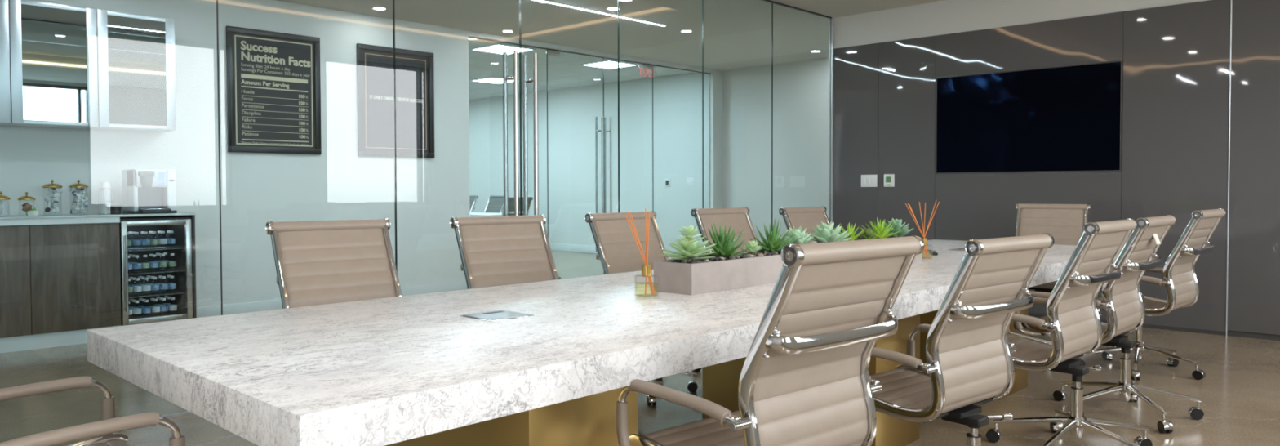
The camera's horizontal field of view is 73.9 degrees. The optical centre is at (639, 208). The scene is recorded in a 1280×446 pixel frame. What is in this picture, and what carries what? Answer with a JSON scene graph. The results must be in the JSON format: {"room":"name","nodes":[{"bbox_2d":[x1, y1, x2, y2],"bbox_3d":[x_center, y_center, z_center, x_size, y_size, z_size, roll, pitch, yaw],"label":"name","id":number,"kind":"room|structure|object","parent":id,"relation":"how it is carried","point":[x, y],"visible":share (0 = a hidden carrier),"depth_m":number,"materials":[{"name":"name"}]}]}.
{"room":"office","nodes":[
{"label":"office","id":0,"kind":"room"},
{"bbox_2d":[160,411,193,417],"bbox_3d":[-1.947,1.070,5.009,0.024,0.012,11.650,1,2,43],"label":"trim","id":1,"kind":"structure","parent":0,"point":[184,413],"depth_m":4.48,"materials":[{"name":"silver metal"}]},
{"bbox_2d":[216,0,222,315],"bbox_3d":[-2.641,-0.412,4.241,0.012,2.996,1.037,1,2,43],"label":"window","id":2,"kind":"structure","parent":1,"relation":"attached to","point":[216,0],"depth_m":4.62,"materials":[{"name":"clear glass"}]},
{"bbox_2d":[217,0,395,315],"bbox_3d":[-1.918,-0.434,5.005,0.012,2.996,1.059,1,2,43],"label":"window","id":3,"kind":"structure","parent":1,"relation":"attached to","point":[217,0],"depth_m":5.37,"materials":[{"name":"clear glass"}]},
{"bbox_2d":[0,0,722,307],"bbox_3d":[-3.650,-0.529,8.286,0.150,3.050,14.230,1,2,43],"label":"wall","id":4,"kind":"structure","parent":0,"point":[257,188],"depth_m":8.25,"materials":[{"name":"white paint"}]},
{"bbox_2d":[0,0,11,124],"bbox_3d":[-5.114,-1.126,6.377,0.329,0.950,0.586,1,2,43],"label":"upper cabinet","id":5,"kind":"object","parent":4,"relation":"attached to","point":[5,85],"visible":1,"depth_m":6.45,"materials":[{"name":"white plastic"}]},
{"bbox_2d":[4,0,98,128],"bbox_3d":[-4.712,-1.138,6.801,0.329,0.950,0.576,1,2,43],"label":"upper cabinet","id":6,"kind":"object","parent":4,"relation":"attached to","point":[54,77],"visible":1,"depth_m":6.68,"materials":[{"name":"white glass"}]},
{"bbox_2d":[88,8,176,132],"bbox_3d":[-4.312,-1.150,7.223,0.329,0.950,0.578,1,2,43],"label":"upper cabinet","id":7,"kind":"object","parent":4,"relation":"attached to","point":[136,68],"visible":1,"depth_m":7.11,"materials":[{"name":"white glass"}]},
{"bbox_2d":[226,25,321,154],"bbox_3d":[-3.536,-1.128,8.258,0.034,1.173,0.901,1,2,43],"label":"framed poster","id":8,"kind":"object","parent":4,"relation":"attached to","point":[273,81],"visible":1,"depth_m":8.24,"materials":[{"name":"black paper"}]},
{"bbox_2d":[196,280,467,317],"bbox_3d":[-3.092,0.927,8.790,0.014,0.110,3.230,1,2,43],"label":"baseboard","id":9,"kind":"structure","parent":4,"relation":"attached to","point":[215,310],"depth_m":8.24,"materials":[{"name":"white paint"}]},
{"bbox_2d":[356,43,434,158],"bbox_3d":[-2.630,-1.149,9.214,0.034,1.173,0.916,1,2,43],"label":"framed poster","id":10,"kind":"object","parent":4,"relation":"attached to","point":[414,69],"visible":0.98,"depth_m":9.21,"materials":[{"name":"black paper"}]},
{"bbox_2d":[546,49,547,211],"bbox_3d":[-1.607,-0.549,10.422,0.012,2.948,1.236,1,2,43],"label":"window","id":11,"kind":"structure","parent":4,"relation":"in","point":[546,50],"depth_m":10.86,"materials":[{"name":"clear glass"}]},
{"bbox_2d":[546,49,604,279],"bbox_3d":[-0.839,-0.568,11.232,0.152,2.950,0.994,1,2,43],"label":"door","id":12,"kind":"structure","parent":4,"relation":"in","point":[551,52],"depth_m":11.49,"materials":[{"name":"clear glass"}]},
{"bbox_2d":[468,36,711,74],"bbox_3d":[-0.473,-2.056,11.585,0.024,0.011,4.550,1,2,43],"label":"trim","id":13,"kind":"structure","parent":4,"relation":"attached to","point":[468,37],"depth_m":11.26,"materials":[{"name":"grey"}]},
{"bbox_2d":[603,57,653,274],"bbox_3d":[-0.152,-0.589,11.958,0.152,2.950,0.986,1,2,43],"label":"door","id":14,"kind":"structure","parent":4,"relation":"in","point":[644,66],"depth_m":11.67,"materials":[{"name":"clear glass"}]},
{"bbox_2d":[275,0,944,99],"bbox_3d":[-3.288,-2.141,7.897,18.300,0.250,14.230,1,2,43],"label":"ceiling","id":15,"kind":"structure","parent":0,"point":[737,33],"depth_m":9.83,"materials":[{"name":"white paint"}]},
{"bbox_2d":[469,76,520,84],"bbox_3d":[-2.493,-2.217,14.699,0.630,0.012,0.630,1,2,43],"label":"recessed light","id":16,"kind":"object","parent":15,"relation":"in","point":[491,79],"visible":0.89,"depth_m":14.69,"materials":[{"name":"white plastic"}]},
{"bbox_2d":[475,77,513,83],"bbox_3d":[-2.493,-2.220,14.699,0.570,0.005,0.570,1,2,43],"label":"diffuser","id":17,"kind":"object","parent":16,"relation":"attached to","point":[491,80],"depth_m":14.69,"materials":[{"name":"white plastic"}]},
{"bbox_2d":[469,43,536,54],"bbox_3d":[-1.837,-2.134,11.394,0.630,0.012,0.630,1,2,43],"label":"recessed light","id":18,"kind":"object","parent":15,"relation":"in","point":[498,48],"visible":0.79,"depth_m":11.37,"materials":[{"name":"white plastic"}]},
{"bbox_2d":[475,44,528,53],"bbox_3d":[-1.837,-2.136,11.393,0.570,0.005,0.570,1,2,43],"label":"diffuser","id":19,"kind":"object","parent":18,"relation":"attached to","point":[497,49],"depth_m":11.39,"materials":[{"name":"white plastic"}]},
{"bbox_2d":[536,0,666,26],"bbox_3d":[-1.510,-2.011,7.712,0.036,0.009,5.220,1,2,43],"label":"recessed light","id":20,"kind":"object","parent":15,"relation":"in","point":[552,2],"visible":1,"depth_m":8.85,"materials":[{"name":"white plastic"}]},
{"bbox_2d":[579,59,637,69],"bbox_3d":[-0.462,-2.175,12.845,0.630,0.012,0.630,1,2,43],"label":"recessed light","id":21,"kind":"object","parent":15,"relation":"in","point":[609,64],"visible":0.96,"depth_m":12.86,"materials":[{"name":"white plastic"}]},
{"bbox_2d":[583,61,634,68],"bbox_3d":[-0.462,-2.178,12.845,0.570,0.005,0.570,1,2,43],"label":"diffuser","id":22,"kind":"object","parent":21,"relation":"attached to","point":[607,64],"depth_m":12.86,"materials":[{"name":"white plastic"}]},
{"bbox_2d":[637,63,654,77],"bbox_3d":[0.097,-2.066,12.798,0.040,0.230,0.345,1,2,43],"label":"exit sign","id":23,"kind":"object","parent":15,"relation":"hanging from","point":[640,68],"visible":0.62,"depth_m":12.80,"materials":[{"name":"red plastic"}]},
{"bbox_2d":[0,249,1279,445],"bbox_3d":[-3.207,1.055,7.911,18.500,0.100,14.230,1,2,43],"label":"floor","id":24,"kind":"structure","parent":0,"point":[1239,391],"depth_m":4.75,"materials":[{"name":"concrete"}]},
{"bbox_2d":[0,225,31,353],"bbox_3d":[-4.968,0.585,6.338,0.649,0.930,0.593,1,2,43],"label":"base cabinet","id":25,"kind":"object","parent":24,"relation":"on","point":[15,335],"visible":0.98,"depth_m":6.26,"materials":[{"name":"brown wood"}]},
{"bbox_2d":[28,222,120,349],"bbox_3d":[-4.561,0.573,6.768,0.649,0.930,0.592,1,2,43],"label":"base cabinet","id":26,"kind":"object","parent":24,"relation":"on","point":[75,282],"visible":0.94,"depth_m":6.53,"materials":[{"name":"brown wood"}]},
{"bbox_2d":[0,376,185,445],"bbox_3d":[-1.678,0.628,2.126,0.712,1.043,0.842,1,2,43],"label":"office chair","id":27,"kind":"object","parent":24,"relation":"on","point":[104,428],"visible":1,"depth_m":2.16,"materials":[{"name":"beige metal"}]},
{"bbox_2d":[0,212,196,318],"bbox_3d":[-4.566,0.542,6.746,0.669,0.992,1.750,1,2,43],"label":"countertop","id":28,"kind":"structure","parent":24,"relation":"on","point":[83,218],"depth_m":6.64,"materials":[{"name":"white stone"}]},
{"bbox_2d":[0,191,10,215],"bbox_3d":[-4.811,-0.039,6.410,0.120,0.189,0.120,1,2,43],"label":"glass jar","id":29,"kind":"object","parent":28,"relation":"on","point":[2,197],"visible":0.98,"depth_m":6.39,"materials":[{"name":"gold metal"}]},
{"bbox_2d":[17,191,35,214],"bbox_3d":[-4.701,-0.040,6.526,0.116,0.184,0.116,1,2,43],"label":"glass jar","id":30,"kind":"object","parent":28,"relation":"on","point":[22,197],"visible":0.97,"depth_m":6.50,"materials":[{"name":"gold metal"}]},
{"bbox_2d":[41,179,62,195],"bbox_3d":[-4.586,-0.091,6.646,0.136,0.279,0.136,1,2,43],"label":"glass jar","id":31,"kind":"object","parent":28,"relation":"on","point":[46,185],"visible":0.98,"depth_m":6.61,"materials":[{"name":"gold metal"}]},
{"bbox_2d":[68,179,88,214],"bbox_3d":[-4.465,-0.094,6.774,0.136,0.279,0.136,1,2,43],"label":"glass jar","id":32,"kind":"object","parent":28,"relation":"on","point":[73,185],"visible":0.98,"depth_m":6.74,"materials":[{"name":"gold metal"}]},
{"bbox_2d":[97,189,113,213],"bbox_3d":[-4.351,-0.060,6.938,0.108,0.202,0.108,1,2,43],"label":"cup holder","id":33,"kind":"object","parent":28,"relation":"on","point":[98,189],"visible":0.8,"depth_m":6.90,"materials":[{"name":"silver metal"}]},
{"bbox_2d":[100,210,110,213],"bbox_3d":[-4.351,-0.013,6.940,0.086,0.102,0.086,1,2,43],"label":"paper cup","id":34,"kind":"object","parent":33,"relation":"in","point":[101,211],"visible":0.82,"depth_m":6.91,"materials":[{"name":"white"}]},
{"bbox_2d":[100,207,110,210],"bbox_3d":[-4.351,-0.039,6.939,0.086,0.102,0.086,1,2,43],"label":"paper cup","id":35,"kind":"object","parent":34,"relation":"on","point":[101,208],"visible":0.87,"depth_m":6.91,"materials":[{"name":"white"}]},
{"bbox_2d":[99,204,111,207],"bbox_3d":[-4.351,-0.065,6.938,0.086,0.102,0.086,1,2,43],"label":"paper cup","id":36,"kind":"object","parent":35,"relation":"on","point":[101,205],"visible":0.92,"depth_m":6.91,"materials":[{"name":"white paper"}]},
{"bbox_2d":[99,200,112,204],"bbox_3d":[-4.351,-0.091,6.938,0.086,0.102,0.086,1,2,43],"label":"paper cup","id":37,"kind":"object","parent":36,"relation":"on","point":[101,202],"visible":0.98,"depth_m":6.91,"materials":[{"name":"white paper"}]},
{"bbox_2d":[99,197,111,200],"bbox_3d":[-4.351,-0.117,6.937,0.086,0.102,0.086,1,2,43],"label":"paper cup","id":38,"kind":"object","parent":37,"relation":"on","point":[101,198],"visible":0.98,"depth_m":6.91,"materials":[{"name":"white paper"}]},
{"bbox_2d":[100,194,111,197],"bbox_3d":[-4.351,-0.143,6.936,0.086,0.102,0.086,1,2,43],"label":"paper cup","id":39,"kind":"object","parent":38,"relation":"on","point":[101,195],"visible":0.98,"depth_m":6.91,"materials":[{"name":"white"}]},
{"bbox_2d":[99,182,111,194],"bbox_3d":[-4.352,-0.169,6.936,0.086,0.102,0.086,1,2,43],"label":"paper cup","id":40,"kind":"object","parent":39,"relation":"on","point":[106,186],"visible":0.99,"depth_m":6.91,"materials":[{"name":"white paper"}]},
{"bbox_2d":[110,204,121,213],"bbox_3d":[-4.244,0.006,6.894,0.076,0.070,0.076,1,2,43],"label":"canister","id":41,"kind":"object","parent":28,"relation":"on","point":[117,209],"visible":0.89,"depth_m":6.87,"materials":[{"name":"black plastic"}]},
{"bbox_2d":[121,168,177,213],"bbox_3d":[-4.112,-0.150,7.153,0.390,0.368,0.325,1,2,43],"label":"coffee machine","id":42,"kind":"object","parent":28,"relation":"on","point":[144,191],"visible":1,"depth_m":7.09,"materials":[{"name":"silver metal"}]},
{"bbox_2d":[119,215,192,325],"bbox_3d":[-4.143,0.539,7.151,0.669,0.935,0.520,1,2,43],"label":"fridge","id":43,"kind":"object","parent":24,"relation":"on","point":[181,249],"visible":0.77,"depth_m":7.24,"materials":[{"name":"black metal"}]},
{"bbox_2d":[132,231,141,246],"bbox_3d":[-4.111,0.261,6.953,0.061,0.145,0.061,0,2,18],"label":"water bottle","id":44,"kind":"object","parent":43,"relation":"on","point":[135,242],"visible":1,"depth_m":6.93,"materials":[{"name":"plastic"}]},
{"bbox_2d":[132,255,141,268],"bbox_3d":[-4.111,0.451,6.957,0.061,0.145,0.061,1,2,34],"label":"water bottle","id":45,"kind":"object","parent":43,"relation":"on","point":[135,265],"visible":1,"depth_m":6.94,"materials":[{"name":"plastic"}]},
{"bbox_2d":[133,300,141,314],"bbox_3d":[-4.113,0.821,6.963,0.061,0.145,0.061,1,2,39],"label":"water bottle","id":46,"kind":"object","parent":43,"relation":"on","point":[136,310],"visible":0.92,"depth_m":6.94,"materials":[{"name":"plastic"}]},
{"bbox_2d":[133,277,142,295],"bbox_3d":[-4.109,0.638,6.963,0.061,0.145,0.061,1,2,36],"label":"water bottle","id":47,"kind":"object","parent":43,"relation":"on","point":[135,288],"visible":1,"depth_m":6.95,"materials":[{"name":"plastic"}]},
{"bbox_2d":[141,231,150,244],"bbox_3d":[-4.065,0.260,7.001,0.061,0.145,0.061,1,2,28],"label":"water bottle","id":48,"kind":"object","parent":43,"relation":"on","point":[144,242],"visible":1,"depth_m":6.98,"materials":[{"name":"plastic"}]},
{"bbox_2d":[142,299,151,313],"bbox_3d":[-4.065,0.820,7.014,0.061,0.145,0.061,-1,2,-22],"label":"water bottle","id":49,"kind":"object","parent":43,"relation":"on","point":[145,309],"visible":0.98,"depth_m":7.00,"materials":[{"name":"plastic"}]},
{"bbox_2d":[142,277,151,290],"bbox_3d":[-4.064,0.637,7.011,0.061,0.145,0.061,1,2,28],"label":"water bottle","id":50,"kind":"object","parent":43,"relation":"on","point":[144,287],"visible":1,"depth_m":6.99,"materials":[{"name":"plastic"}]},
{"bbox_2d":[151,276,159,289],"bbox_3d":[-4.021,0.635,7.056,0.061,0.145,0.061,0,2,22],"label":"water bottle","id":51,"kind":"object","parent":43,"relation":"on","point":[154,286],"visible":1,"depth_m":7.04,"materials":[{"name":"plastic"}]},
{"bbox_2d":[128,310,182,318],"bbox_3d":[-4.175,0.891,7.191,0.505,0.006,0.476,1,2,43],"label":"wire shelf","id":52,"kind":"object","parent":43,"relation":"attached to","point":[171,312],"depth_m":7.35,"materials":[{"name":"silver metal"}]},
{"bbox_2d":[151,298,159,311],"bbox_3d":[-4.018,0.818,7.064,0.061,0.145,0.061,-1,2,-30],"label":"water bottle","id":53,"kind":"object","parent":43,"relation":"on","point":[154,308],"visible":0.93,"depth_m":7.05,"materials":[{"name":"plastic"}]},
{"bbox_2d":[127,244,185,251],"bbox_3d":[-4.176,0.331,7.176,0.505,0.006,0.476,1,2,43],"label":"wire shelf","id":54,"kind":"object","parent":43,"relation":"attached to","point":[139,247],"depth_m":7.31,"materials":[{"name":"silver metal"}]},
{"bbox_2d":[128,266,185,275],"bbox_3d":[-4.176,0.521,7.181,0.505,0.006,0.476,1,2,43],"label":"wire shelf","id":55,"kind":"object","parent":43,"relation":"attached to","point":[175,269],"depth_m":7.31,"materials":[{"name":"silver metal"}]},
{"bbox_2d":[128,288,186,297],"bbox_3d":[-4.175,0.708,7.186,0.505,0.006,0.476,1,2,43],"label":"wire shelf","id":56,"kind":"object","parent":43,"relation":"attached to","point":[178,291],"depth_m":7.27,"materials":[{"name":"silver metal"}]},
{"bbox_2d":[158,253,167,266],"bbox_3d":[-3.977,0.447,7.098,0.061,0.145,0.061,0,2,17],"label":"water bottle","id":57,"kind":"object","parent":43,"relation":"on","point":[162,264],"visible":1,"depth_m":7.08,"materials":[{"name":"plastic"}]},
{"bbox_2d":[159,231,167,244],"bbox_3d":[-3.975,0.257,7.096,0.061,0.145,0.061,1,2,39],"label":"water bottle","id":58,"kind":"object","parent":43,"relation":"on","point":[162,241],"visible":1,"depth_m":7.08,"materials":[{"name":"plastic"}]},
{"bbox_2d":[159,275,168,289],"bbox_3d":[-3.974,0.634,7.105,0.061,0.145,0.061,-1,2,-30],"label":"water bottle","id":59,"kind":"object","parent":43,"relation":"on","point":[164,286],"visible":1,"depth_m":7.09,"materials":[{"name":"plastic"}]},
{"bbox_2d":[160,297,168,311],"bbox_3d":[-3.975,0.817,7.108,0.061,0.145,0.061,0,1,-9],"label":"water bottle","id":60,"kind":"object","parent":43,"relation":"on","point":[162,308],"visible":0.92,"depth_m":7.09,"materials":[{"name":"plastic"}]},
{"bbox_2d":[168,297,177,311],"bbox_3d":[-3.927,0.816,7.160,0.061,0.145,0.061,0,1,-7],"label":"water bottle","id":61,"kind":"object","parent":43,"relation":"on","point":[171,307],"visible":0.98,"depth_m":7.14,"materials":[{"name":"plastic"}]},
{"bbox_2d":[265,217,401,308],"bbox_3d":[-1.225,0.580,3.629,0.697,1.058,0.805,-1,2,-41],"label":"office chair","id":62,"kind":"object","parent":24,"relation":"on","point":[317,262],"visible":0.41,"depth_m":3.71,"materials":[{"name":"beige leather"}]},
{"bbox_2d":[469,195,478,212],"bbox_3d":[-3.516,0.258,16.625,0.704,1.043,0.824,1,2,43],"label":"office chair","id":63,"kind":"object","parent":24,"relation":"on","point":[473,198],"visible":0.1,"depth_m":16.56,"materials":[{"name":"silver metal"}]},
{"bbox_2d":[469,212,502,217],"bbox_3d":[-3.484,0.434,15.714,3.350,0.740,0.840,1,2,43],"label":"meeting table","id":64,"kind":"object","parent":24,"relation":"on","point":[471,214],"visible":0.11,"depth_m":14.54,"materials":[{"name":"white plastic"}]},
{"bbox_2d":[484,195,503,213],"bbox_3d":[-2.827,0.273,15.972,0.704,1.043,0.824,1,2,43],"label":"office chair","id":65,"kind":"object","parent":24,"relation":"on","point":[495,203],"visible":0.25,"depth_m":16.04,"materials":[{"name":"silver metal"}]},
{"bbox_2d":[449,214,558,288],"bbox_3d":[-0.618,0.565,4.260,0.672,1.053,0.848,-1,2,-39],"label":"office chair","id":66,"kind":"object","parent":24,"relation":"on","point":[506,250],"visible":0.27,"depth_m":4.34,"materials":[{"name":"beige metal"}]},
{"bbox_2d":[501,196,533,216],"bbox_3d":[-2.127,0.321,14.075,0.809,1.043,0.686,1,2,43],"label":"office chair","id":67,"kind":"object","parent":24,"relation":"on","point":[511,199],"visible":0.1,"depth_m":13.90,"materials":[{"name":"silver metal"}]},
{"bbox_2d":[86,239,1076,445],"bbox_3d":[0.912,0.708,4.461,1.506,0.750,6.200,1,2,43],"label":"conference table","id":68,"kind":"object","parent":24,"relation":"on","point":[411,370],"visible":0.53,"depth_m":2.47,"materials":[{"name":"white stone"}]},
{"bbox_2d":[459,309,533,321],"bbox_3d":[-0.500,0.371,2.978,0.184,0.006,0.184,1,2,43],"label":"hatch","id":69,"kind":"object","parent":68,"relation":"on","point":[495,315],"visible":1,"depth_m":2.95,"materials":[{"name":"silver metal"}]},
{"bbox_2d":[625,208,657,297],"bbox_3d":[0.019,0.178,3.474,0.115,0.365,0.112,1,2,43],"label":"reed diffuser","id":70,"kind":"object","parent":68,"relation":"on","point":[646,268],"visible":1,"depth_m":3.47,"materials":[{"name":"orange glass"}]},
{"bbox_2d":[634,274,657,297],"bbox_3d":[0.027,0.312,3.476,0.102,0.096,0.102,1,2,43],"label":"bottle","id":71,"kind":"object","parent":68,"relation":"on","point":[649,276],"depth_m":3.47,"materials":[{"name":"clear glass"}]},
{"bbox_2d":[653,252,921,294],"bbox_3d":[0.873,0.270,4.389,0.215,0.129,2.140,1,2,43],"label":"planter box","id":72,"kind":"object","parent":68,"relation":"on","point":[686,278],"visible":0.47,"depth_m":3.67,"materials":[{"name":"concrete"}]},
{"bbox_2d":[668,248,782,263],"bbox_3d":[0.872,0.256,4.389,0.185,0.127,2.108,1,2,43],"label":"pebbles","id":73,"kind":"object","parent":72,"relation":"in","point":[759,253],"visible":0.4,"depth_m":3.84,"materials":[{"name":"gravel"}]},
{"bbox_2d":[661,225,716,261],"bbox_3d":[0.210,0.156,3.694,0.247,0.171,0.266,0,1,-3],"label":"echeveria","id":74,"kind":"object","parent":73,"relation":"on","point":[689,250],"visible":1,"depth_m":3.67,"materials":[{"name":"green plant"}]},
{"bbox_2d":[703,218,751,257],"bbox_3d":[0.373,0.142,3.868,0.262,0.191,0.259,1,2,25],"label":"haworthia","id":75,"kind":"object","parent":73,"relation":"on","point":[724,247],"visible":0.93,"depth_m":3.83,"materials":[{"name":"green plant"}]},
{"bbox_2d":[740,240,760,254],"bbox_3d":[0.522,0.191,4.009,0.101,0.087,0.102,0,2,13],"label":"echeveria","id":76,"kind":"object","parent":73,"relation":"on","point":[754,248],"visible":0.94,"depth_m":3.99,"materials":[{"name":"green plant"}]},
{"bbox_2d":[748,217,795,252],"bbox_3d":[0.644,0.136,4.150,0.224,0.188,0.256,0,2,13],"label":"haworthia","id":77,"kind":"object","parent":73,"relation":"on","point":[773,243],"visible":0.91,"depth_m":4.13,"materials":[{"name":"green plant"}]},
{"bbox_2d":[777,225,817,244],"bbox_3d":[0.799,0.154,4.315,0.200,0.140,0.203,-1,2,-28],"label":"echeveria","id":78,"kind":"object","parent":73,"relation":"on","point":[801,237],"visible":0.63,"depth_m":4.29,"materials":[{"name":"green plant"}]},
{"bbox_2d":[807,220,851,242],"bbox_3d":[0.990,0.139,4.505,0.262,0.158,0.252,-1,2,-30],"label":"echeveria","id":79,"kind":"object","parent":73,"relation":"on","point":[824,233],"visible":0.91,"depth_m":4.46,"materials":[{"name":"green plant"}]},
{"bbox_2d":[839,222,868,240],"bbox_3d":[1.152,0.144,4.707,0.215,0.141,0.226,1,2,36],"label":"agave","id":80,"kind":"object","parent":73,"relation":"on","point":[852,236],"visible":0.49,"depth_m":4.67,"materials":[{"name":"green plant"}]},
{"bbox_2d":[856,227,877,239],"bbox_3d":[1.276,0.159,4.790,0.115,0.103,0.143,0,1,5],"label":"sedum","id":81,"kind":"object","parent":73,"relation":"on","point":[868,234],"visible":0.76,"depth_m":4.78,"materials":[{"name":"green plant"}]},
{"bbox_2d":[861,218,901,238],"bbox_3d":[1.392,0.128,4.912,0.279,0.160,0.253,1,2,36],"label":"agave","id":82,"kind":"object","parent":73,"relation":"on","point":[882,232],"visible":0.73,"depth_m":4.90,"materials":[{"name":"green plant"}]},
{"bbox_2d":[884,217,914,237],"bbox_3d":[1.521,0.128,5.090,0.217,0.148,0.223,1,2,27],"label":"echeveria","id":83,"kind":"object","parent":73,"relation":"on","point":[898,227],"visible":0.74,"depth_m":5.05,"materials":[{"name":"green plant"}]},
{"bbox_2d":[905,200,939,258],"bbox_3d":[1.738,0.127,5.242,0.192,0.366,0.102,1,2,25],"label":"reed diffuser","id":84,"kind":"object","parent":68,"relation":"on","point":[925,239],"visible":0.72,"depth_m":5.23,"materials":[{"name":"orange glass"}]},
{"bbox_2d":[921,244,932,258],"bbox_3d":[1.747,0.262,5.241,0.102,0.096,0.102,1,2,43],"label":"bottle","id":85,"kind":"object","parent":68,"relation":"on","point":[925,246],"depth_m":5.24,"materials":[{"name":"clear glass"}]},
{"bbox_2d":[584,211,697,404],"bbox_3d":[0.018,0.546,4.967,0.685,1.050,0.864,-2,2,-44],"label":"office chair","id":86,"kind":"object","parent":24,"relation":"on","point":[618,251],"visible":0.33,"depth_m":4.99,"materials":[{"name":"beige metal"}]},
{"bbox_2d":[690,206,759,371],"bbox_3d":[0.673,0.523,5.659,0.683,1.058,0.864,-2,2,-43],"label":"office chair","id":87,"kind":"object","parent":24,"relation":"on","point":[739,219],"visible":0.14,"depth_m":5.76,"materials":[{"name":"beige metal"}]},
{"bbox_2d":[616,235,924,445],"bbox_3d":[0.411,0.606,2.326,0.680,1.066,0.828,-1,2,-41],"label":"office chair","id":88,"kind":"object","parent":24,"relation":"on","point":[805,379],"visible":1,"depth_m":2.23,"materials":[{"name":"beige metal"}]},
{"bbox_2d":[778,206,830,243],"bbox_3d":[1.375,0.509,6.399,0.683,1.044,0.864,-2,2,-43],"label":"office chair","id":89,"kind":"object","parent":24,"relation":"on","point":[810,216],"visible":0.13,"depth_m":6.46,"materials":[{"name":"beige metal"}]},
{"bbox_2d":[869,233,1054,445],"bbox_3d":[1.158,0.603,3.136,0.679,1.025,0.829,-1,2,-40],"label":"office chair","id":90,"kind":"object","parent":24,"relation":"on","point":[970,364],"visible":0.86,"depth_m":3.05,"materials":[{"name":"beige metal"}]},
{"bbox_2d":[1015,203,1090,317],"bbox_3d":[3.192,0.489,6.702,0.704,1.058,0.839,1,2,31],"label":"office chair","id":91,"kind":"object","parent":24,"relation":"on","point":[1065,223],"visible":0.23,"depth_m":6.77,"materials":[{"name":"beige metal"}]},
{"bbox_2d":[985,218,1152,445],"bbox_3d":[1.904,0.570,3.845,0.673,1.050,0.848,-2,2,-44],"label":"office chair","id":92,"kind":"object","parent":24,"relation":"on","point":[1073,323],"visible":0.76,"depth_m":3.79,"materials":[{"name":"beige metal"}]},
{"bbox_2d":[1013,214,1204,432],"bbox_3d":[2.505,0.554,4.533,0.811,1.044,0.677,1,2,45],"label":"office chair","id":93,"kind":"object","parent":24,"relation":"on","point":[1123,305],"visible":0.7,"depth_m":4.43,"materials":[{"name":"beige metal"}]},
{"bbox_2d":[1075,208,1226,380],"bbox_3d":[3.261,0.522,5.490,0.685,1.054,0.744,-2,2,-43],"label":"office chair","id":94,"kind":"object","parent":24,"relation":"on","point":[1180,282],"visible":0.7,"depth_m":5.30,"materials":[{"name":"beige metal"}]},
{"bbox_2d":[468,57,829,250],"bbox_3d":[-0.532,-0.742,15.233,12.260,3.100,0.150,1,2,43],"label":"wall","id":95,"kind":"structure","parent":0,"point":[801,89],"depth_m":14.16,"materials":[{"name":"white paint"}]},
{"bbox_2d":[549,242,704,258],"bbox_3d":[-0.621,0.738,15.246,12.160,0.140,0.014,1,2,43],"label":"baseboard","id":96,"kind":"structure","parent":95,"relation":"attached to","point":[555,246],"depth_m":15.80,"materials":[{"name":"white paint"}]},
{"bbox_2d":[686,177,693,186],"bbox_3d":[0.814,-0.440,13.854,0.150,0.140,0.012,1,2,43],"label":"light switch","id":97,"kind":"object","parent":95,"relation":"attached to","point":[690,181],"visible":1,"depth_m":13.85,"materials":[{"name":"white plastic"}]},
{"bbox_2d":[618,0,703,253],"bbox_3d":[0.197,-0.497,7.237,0.012,2.996,1.063,1,2,43],"label":"window","id":98,"kind":"structure","parent":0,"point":[702,0],"depth_m":7.60,"materials":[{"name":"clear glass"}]},
{"bbox_2d":[702,0,773,231],"bbox_3d":[0.934,-0.520,8.016,0.012,2.996,1.074,1,2,43],"label":"window","id":99,"kind":"structure","parent":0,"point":[703,0],"depth_m":8.38,"materials":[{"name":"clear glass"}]},
{"bbox_2d":[833,0,1279,340],"bbox_3d":[4.362,-0.507,7.170,6.140,3.020,0.173,1,2,43],"label":"wall","id":100,"kind":"structure","parent":0,"point":[1201,84],"depth_m":7.26,"materials":[{"name":"grey paint"}]},
{"bbox_2d":[761,0,831,18],"bbox_3d":[-1.948,-1.936,4.939,0.024,0.014,11.670,1,2,43],"label":"trim","id":101,"kind":"structure","parent":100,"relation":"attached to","point":[768,1],"depth_m":8.69,"materials":[{"name":"black"}]},
{"bbox_2d":[393,0,521,271],"bbox_3d":[-1.205,-0.448,5.758,0.152,2.996,1.001,1,2,43],"label":"door","id":102,"kind":"structure","parent":101,"relation":"attached to","point":[505,77],"depth_m":6.02,"materials":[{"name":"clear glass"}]},
{"bbox_2d":[520,0,619,215],"bbox_3d":[-0.514,-0.468,6.487,0.152,2.996,0.990,1,2,43],"label":"door","id":103,"kind":"structure","parent":101,"relation":"attached to","point":[525,80],"depth_m":6.16,"materials":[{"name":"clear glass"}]},
{"bbox_2d":[772,18,831,227],"bbox_3d":[1.682,-0.542,8.804,0.012,2.996,1.091,1,2,43],"label":"window","id":104,"kind":"structure","parent":100,"relation":"in","point":[830,19],"depth_m":9.18,"materials":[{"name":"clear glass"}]},
{"bbox_2d":[828,17,834,229],"bbox_3d":[2.068,-0.554,9.213,0.040,3.020,0.028,1,2,43],"label":"trim","id":105,"kind":"structure","parent":100,"relation":"attached to","point":[833,18],"depth_m":9.19,"materials":[{"name":"silver metal"}]},
{"bbox_2d":[861,174,877,186],"bbox_3d":[2.398,-0.295,8.918,0.184,0.128,0.012,1,2,43],"label":"light switch","id":106,"kind":"object","parent":100,"relation":"attached to","point":[867,180],"visible":1,"depth_m":8.91,"materials":[{"name":"white plastic"}]},
{"bbox_2d":[884,173,894,186],"bbox_3d":[2.562,-0.293,8.755,0.112,0.132,0.026,1,2,43],"label":"thermostat","id":107,"kind":"object","parent":100,"relation":"attached to","point":[889,179],"visible":1,"depth_m":8.74,"materials":[{"name":"white plastic"}]},
{"bbox_2d":[934,59,1123,173],"bbox_3d":[3.526,-0.809,7.852,1.652,0.952,0.020,1,2,43],"label":"television","id":108,"kind":"object","parent":100,"relation":"attached to","point":[1061,118],"visible":1,"depth_m":7.79,"materials":[{"name":"black glass"}]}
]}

